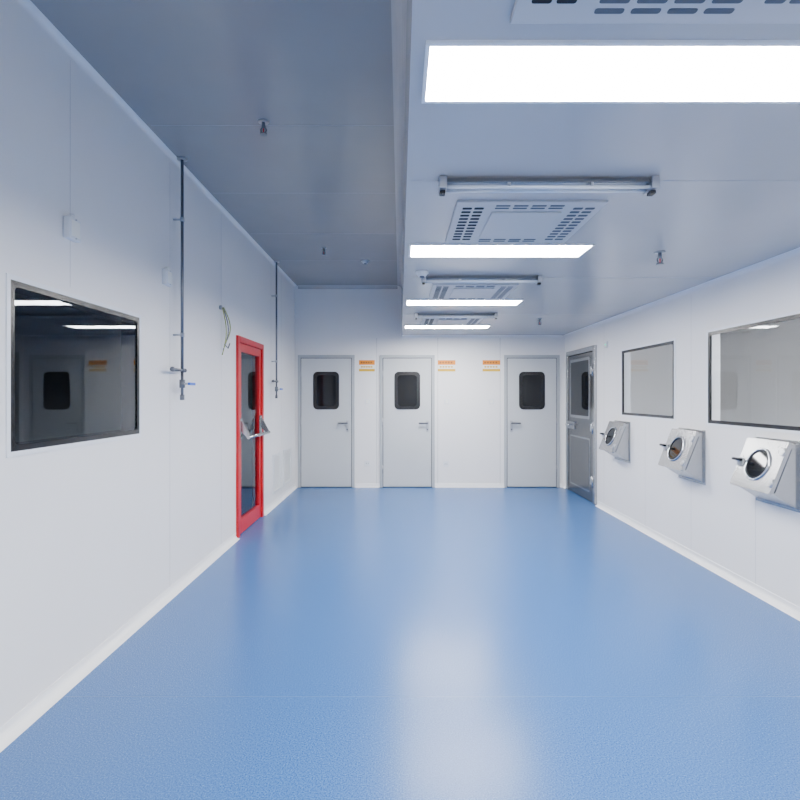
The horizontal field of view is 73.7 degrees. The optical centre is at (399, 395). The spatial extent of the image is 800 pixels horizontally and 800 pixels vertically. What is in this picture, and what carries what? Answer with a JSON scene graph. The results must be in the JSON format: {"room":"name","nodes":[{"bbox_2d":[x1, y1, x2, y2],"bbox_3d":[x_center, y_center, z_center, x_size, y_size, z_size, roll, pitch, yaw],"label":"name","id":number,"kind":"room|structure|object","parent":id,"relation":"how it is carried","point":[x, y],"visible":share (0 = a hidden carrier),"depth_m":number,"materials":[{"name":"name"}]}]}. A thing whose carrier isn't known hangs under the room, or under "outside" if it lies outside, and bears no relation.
{"room":"clean room","nodes":[
{"label":"clean room","id":0,"kind":"room"},
{"bbox_2d":[15,293,251,514],"bbox_3d":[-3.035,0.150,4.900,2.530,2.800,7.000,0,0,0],"label":"glass","id":1,"kind":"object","parent":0,"point":[68,360],"depth_m":6.78,"materials":[{"name":"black glass"}]},
{"bbox_2d":[0,0,294,726],"bbox_3d":[-1.720,-0.150,2.685,0.101,3.200,11.770,0,0,0],"label":"wall","id":2,"kind":"structure","parent":0,"point":[92,535],"depth_m":3.12,"materials":[{"name":"paint"}]},
{"bbox_2d":[63,214,80,242],"bbox_3d":[-1.650,-0.850,2.690,0.040,0.130,0.100,0,0,0],"label":"junction box","id":3,"kind":"object","parent":2,"relation":"attached to","point":[71,226],"visible":1,"depth_m":2.66,"materials":[{"name":"white plastic"}]},
{"bbox_2d":[6,273,140,457],"bbox_3d":[-1.717,-0.130,2.845,0.106,0.784,1.174,0,0,0],"label":"window","id":4,"kind":"structure","parent":2,"relation":"in","point":[130,383],"depth_m":2.78,"materials":[{"name":"black"}]},
{"bbox_2d":[0,483,296,751],"bbox_3d":[-1.647,1.417,2.635,0.045,0.065,11.670,0,0,0],"label":"baseboard","id":5,"kind":"structure","parent":2,"relation":"attached to","point":[35,709],"depth_m":2.95,"materials":[{"name":"white plastic"}]},
{"bbox_2d":[15,0,296,287],"bbox_3d":[-1.653,-1.732,2.635,0.035,0.035,11.670,0,0,0],"label":"trim","id":6,"kind":"structure","parent":2,"relation":"attached to","point":[28,6],"depth_m":3.17,"materials":[{"name":"paint"}]},
{"bbox_2d":[162,267,172,286],"bbox_3d":[-1.650,-0.850,3.790,0.040,0.130,0.100,0,0,0],"label":"junction box","id":7,"kind":"object","parent":2,"relation":"attached to","point":[167,275],"visible":1,"depth_m":3.75,"materials":[{"name":"white plastic"}]},
{"bbox_2d":[170,156,195,399],"bbox_3d":[-1.607,-0.860,3.886,0.127,1.780,0.288,0,0,0],"label":"gas pipe","id":8,"kind":"object","parent":2,"relation":"attached to","point":[181,159],"visible":1,"depth_m":3.92,"materials":[{"name":"silver metal"}]},
{"bbox_2d":[219,305,230,354],"bbox_3d":[-1.641,-0.609,5.002,0.045,0.462,0.172,0,0,9],"label":"hanging cable","id":9,"kind":"object","parent":2,"relation":"attached to","point":[220,306],"visible":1,"depth_m":4.99,"materials":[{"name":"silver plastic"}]},
{"bbox_2d":[236,335,269,537],"bbox_3d":[-1.659,0.415,5.940,0.222,2.070,1.020,0,0,0],"label":"door","id":10,"kind":"structure","parent":2,"relation":"in","point":[244,345],"depth_m":6.29,"materials":[{"name":"red paint"}]},
{"bbox_2d":[272,451,280,494],"bbox_3d":[-1.663,1.030,7.200,0.014,0.520,0.440,0,0,0],"label":"air vent","id":11,"kind":"object","parent":2,"relation":"in","point":[276,458],"visible":1,"depth_m":7.18,"materials":[{"name":"white plastic"}]},
{"bbox_2d":[271,261,282,397],"bbox_3d":[-1.607,-0.860,6.886,0.127,1.780,0.288,0,0,0],"label":"gas pipe","id":12,"kind":"object","parent":2,"relation":"attached to","point":[276,262],"visible":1,"depth_m":6.92,"materials":[{"name":"silver metal"}]},
{"bbox_2d":[283,447,290,485],"bbox_3d":[-1.663,1.030,7.870,0.014,0.520,0.500,0,0,0],"label":"air vent","id":13,"kind":"object","parent":2,"relation":"in","point":[286,452],"visible":1,"depth_m":7.84,"materials":[{"name":"white plastic"}]},
{"bbox_2d":[0,487,799,799],"bbox_3d":[0.475,1.500,2.685,4.490,0.100,11.770,0,0,0],"label":"floor","id":14,"kind":"structure","parent":0,"point":[384,643],"depth_m":2.76,"materials":[{"name":"blue plastic"}]},
{"bbox_2d":[30,0,799,335],"bbox_3d":[0.475,-1.405,2.685,4.490,0.891,11.770,0,0,0],"label":"ceiling","id":15,"kind":"structure","parent":0,"point":[201,75],"depth_m":2.83,"materials":[{"name":"paint"}]},
{"bbox_2d":[258,119,268,135],"bbox_3d":[-0.870,-1.708,3.400,0.064,0.084,0.064,0,0,0],"label":"sprinkler","id":16,"kind":"object","parent":15,"relation":"attached to","point":[263,122],"visible":1,"depth_m":3.39,"materials":[{"name":"silver metal"}]},
{"bbox_2d":[391,0,406,287],"bbox_3d":[-0.005,-1.715,2.635,0.070,0.070,11.670,0,0,0],"label":"trim","id":17,"kind":"structure","parent":15,"relation":"attached to","point":[398,7],"depth_m":3.18,"materials":[{"name":"paint"}]},
{"bbox_2d":[416,270,427,277],"bbox_3d":[0.170,-0.938,4.120,0.100,0.045,0.100,0,0,0],"label":"smoke detector","id":18,"kind":"object","parent":15,"relation":"attached to","point":[420,273],"visible":1,"depth_m":4.09,"materials":[{"name":"white plastic"}]},
{"bbox_2d":[404,325,490,328],"bbox_3d":[0.645,-0.955,7.370,1.170,0.010,0.300,0,0,0],"label":"ceiling light panel","id":19,"kind":"object","parent":15,"relation":"in","point":[405,326],"depth_m":7.43,"materials":[{"name":"white plastic"}]},
{"bbox_2d":[421,318,482,325],"bbox_3d":[0.650,-0.949,6.830,0.740,0.022,0.700,0,0,0],"label":"air diffuser","id":20,"kind":"object","parent":15,"relation":"in","point":[425,321],"depth_m":6.79,"materials":[{"name":"white metal"}]},
{"bbox_2d":[415,313,497,319],"bbox_3d":[0.650,-0.924,6.200,0.960,0.069,0.090,0,0,0],"label":"lamp","id":21,"kind":"object","parent":15,"relation":"attached to","point":[417,315],"depth_m":6.17,"materials":[{"name":"white metal"}]},
{"bbox_2d":[406,299,523,305],"bbox_3d":[0.645,-0.955,5.450,1.170,0.010,0.300,0,0,0],"label":"ceiling light panel","id":22,"kind":"object","parent":15,"relation":"in","point":[409,302],"depth_m":5.44,"materials":[{"name":"white plastic"}]},
{"bbox_2d":[429,284,518,299],"bbox_3d":[0.650,-0.949,4.900,0.740,0.022,0.700,0,0,0],"label":"air diffuser","id":23,"kind":"object","parent":15,"relation":"in","point":[438,291],"depth_m":4.83,"materials":[{"name":"white metal"}]},
{"bbox_2d":[421,275,542,284],"bbox_3d":[0.650,-0.924,4.270,0.960,0.069,0.090,0,0,0],"label":"lamp","id":24,"kind":"object","parent":15,"relation":"attached to","point":[538,279],"depth_m":4.24,"materials":[{"name":"white metal"}]},
{"bbox_2d":[409,244,594,257],"bbox_3d":[0.645,-0.955,3.510,1.170,0.010,0.300,0,0,0],"label":"ceiling light panel","id":25,"kind":"object","parent":15,"relation":"in","point":[415,250],"depth_m":3.50,"materials":[{"name":"white plastic"}]},
{"bbox_2d":[445,200,607,242],"bbox_3d":[0.650,-0.949,2.960,0.740,0.022,0.700,0,0,0],"label":"air diffuser","id":26,"kind":"object","parent":15,"relation":"in","point":[473,221],"depth_m":2.86,"materials":[{"name":"white metal"}]},
{"bbox_2d":[438,176,659,195],"bbox_3d":[0.650,-0.924,2.360,0.960,0.069,0.090,0,0,0],"label":"lamp","id":27,"kind":"object","parent":15,"relation":"attached to","point":[647,186],"depth_m":2.33,"materials":[{"name":"white metal"}]},
{"bbox_2d":[422,40,799,103],"bbox_3d":[0.705,-0.955,1.585,1.270,0.010,0.295,0,0,0],"label":"ceiling light panel","id":28,"kind":"object","parent":15,"relation":"in","point":[455,71],"depth_m":1.57,"materials":[{"name":"white plastic"}]},
{"bbox_2d":[510,0,799,23],"bbox_3d":[0.650,-0.949,1.010,0.740,0.022,0.700,0,0,0],"label":"air diffuser","id":29,"kind":"object","parent":15,"relation":"in","point":[524,11],"depth_m":1.32,"materials":[{"name":"white metal"}]},
{"bbox_2d":[655,250,664,264],"bbox_3d":[1.730,-0.918,3.550,0.064,0.084,0.064,0,0,0],"label":"sprinkler","id":30,"kind":"object","parent":15,"relation":"attached to","point":[661,252],"visible":1,"depth_m":3.54,"materials":[{"name":"silver metal"}]},
{"bbox_2d":[295,286,564,486],"bbox_3d":[0.475,-0.150,8.519,4.290,3.200,0.102,0,0,0],"label":"wall","id":31,"kind":"structure","parent":0,"point":[366,324],"depth_m":8.47,"materials":[{"name":"paint"}]},
{"bbox_2d":[298,355,354,487],"bbox_3d":[-1.170,0.400,8.428,0.900,2.100,0.083,0,0,0],"label":"door","id":32,"kind":"structure","parent":31,"relation":"in","point":[326,383],"depth_m":8.45,"materials":[{"name":"grey paint"}]},
{"bbox_2d":[298,285,396,288],"bbox_3d":[-0.830,-1.725,8.445,1.580,0.050,0.050,0,0,0],"label":"trim","id":33,"kind":"structure","parent":31,"relation":"attached to","point":[299,286],"depth_m":8.46,"materials":[{"name":"paint"}]},
{"bbox_2d":[359,360,374,371],"bbox_3d":[-0.525,-0.475,8.466,0.250,0.190,0.008,0,0,0],"label":"door sign","id":34,"kind":"object","parent":31,"relation":"attached to","point":[364,365],"visible":1,"depth_m":8.46,"materials":[{"name":"white plastic"}]},
{"bbox_2d":[380,355,434,487],"bbox_3d":[0.115,0.400,8.428,0.870,2.100,0.083,0,0,0],"label":"door","id":35,"kind":"structure","parent":31,"relation":"in","point":[407,382],"depth_m":8.45,"materials":[{"name":"grey paint"}]},
{"bbox_2d":[438,360,454,371],"bbox_3d":[0.740,-0.475,8.466,0.280,0.190,0.008,0,0,0],"label":"door sign","id":36,"kind":"object","parent":31,"relation":"attached to","point":[443,365],"visible":1,"depth_m":8.46,"materials":[{"name":"white plastic"}]},
{"bbox_2d":[355,484,562,487],"bbox_3d":[0.927,1.420,8.445,3.285,0.060,0.050,0,0,0],"label":"baseboard","id":37,"kind":"structure","parent":31,"relation":"attached to","point":[356,485],"depth_m":8.45,"materials":[{"name":"white"}]},
{"bbox_2d":[402,335,561,337],"bbox_3d":[1.300,-0.940,8.450,2.540,0.040,0.040,0,0,0],"label":"trim","id":38,"kind":"structure","parent":31,"relation":"attached to","point":[403,336],"depth_m":8.46,"materials":[{"name":"paint"}]},
{"bbox_2d":[482,360,499,371],"bbox_3d":[1.450,-0.475,8.466,0.280,0.190,0.008,0,0,0],"label":"door sign","id":39,"kind":"object","parent":31,"relation":"attached to","point":[487,365],"visible":1,"depth_m":8.46,"materials":[{"name":"white"}]},
{"bbox_2d":[504,355,559,487],"bbox_3d":[2.090,0.400,8.428,0.880,2.100,0.083,0,0,0],"label":"door","id":40,"kind":"structure","parent":31,"relation":"in","point":[531,382],"depth_m":8.45,"materials":[{"name":"grey paint"}]},
{"bbox_2d":[565,256,799,606],"bbox_3d":[2.670,0.245,2.685,0.101,2.410,11.770,0,0,0],"label":"wall","id":41,"kind":"structure","parent":0,"point":[720,521],"depth_m":4.65,"materials":[{"name":"paint"}]},
{"bbox_2d":[565,345,596,504],"bbox_3d":[2.569,0.385,7.700,0.102,2.130,1.220,0,0,0],"label":"door","id":42,"kind":"structure","parent":41,"relation":"in","point":[581,364],"depth_m":7.60,"materials":[{"name":"metal"}]},
{"bbox_2d":[599,420,630,462],"bbox_3d":[2.517,0.530,6.280,0.206,0.470,0.444,0,0,0],"label":"hatch","id":43,"kind":"object","parent":41,"relation":"attached to","point":[616,440],"visible":1,"depth_m":6.10,"materials":[{"name":"metal"}]},
{"bbox_2d":[621,338,675,420],"bbox_3d":[2.623,-0.155,5.690,0.018,0.794,1.244,0,0,0],"label":"window","id":44,"kind":"structure","parent":41,"relation":"in","point":[672,341],"depth_m":5.54,"materials":[{"name":"black"}]},
{"bbox_2d":[563,483,799,620],"bbox_3d":[2.598,1.417,2.635,0.045,0.065,11.670,0,0,0],"label":"baseboard","id":45,"kind":"structure","parent":41,"relation":"attached to","point":[787,607],"depth_m":4.42,"materials":[{"name":"white"}]},
{"bbox_2d":[563,247,799,337],"bbox_3d":[2.600,-0.940,2.635,0.040,0.040,11.670,0,0,0],"label":"trim","id":46,"kind":"structure","parent":41,"relation":"attached to","point":[791,254],"depth_m":4.55,"materials":[{"name":"paint"}]},
{"bbox_2d":[658,427,705,484],"bbox_3d":[2.517,0.530,4.790,0.206,0.470,0.444,0,0,0],"label":"hatch","id":47,"kind":"object","parent":41,"relation":"attached to","point":[684,451],"visible":1,"depth_m":4.64,"materials":[{"name":"metal"}]},
{"bbox_2d":[706,310,799,434],"bbox_3d":[2.623,-0.155,3.930,0.018,0.814,1.244,0,0,0],"label":"window","id":48,"kind":"structure","parent":41,"relation":"in","point":[795,314],"depth_m":4.12,"materials":[{"name":"black"}]},
{"bbox_2d":[730,436,799,512],"bbox_3d":[2.517,0.530,3.700,0.206,0.470,0.444,0,0,0],"label":"hatch","id":49,"kind":"object","parent":41,"relation":"attached to","point":[768,469],"visible":1,"depth_m":3.58,"materials":[{"name":"metal"}]},
{"bbox_2d":[631,318,799,426],"bbox_3d":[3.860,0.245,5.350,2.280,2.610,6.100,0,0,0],"label":"window glass","id":50,"kind":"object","parent":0,"point":[760,365],"depth_m":7.52,"materials":[{"name":"glass"}]}
]}

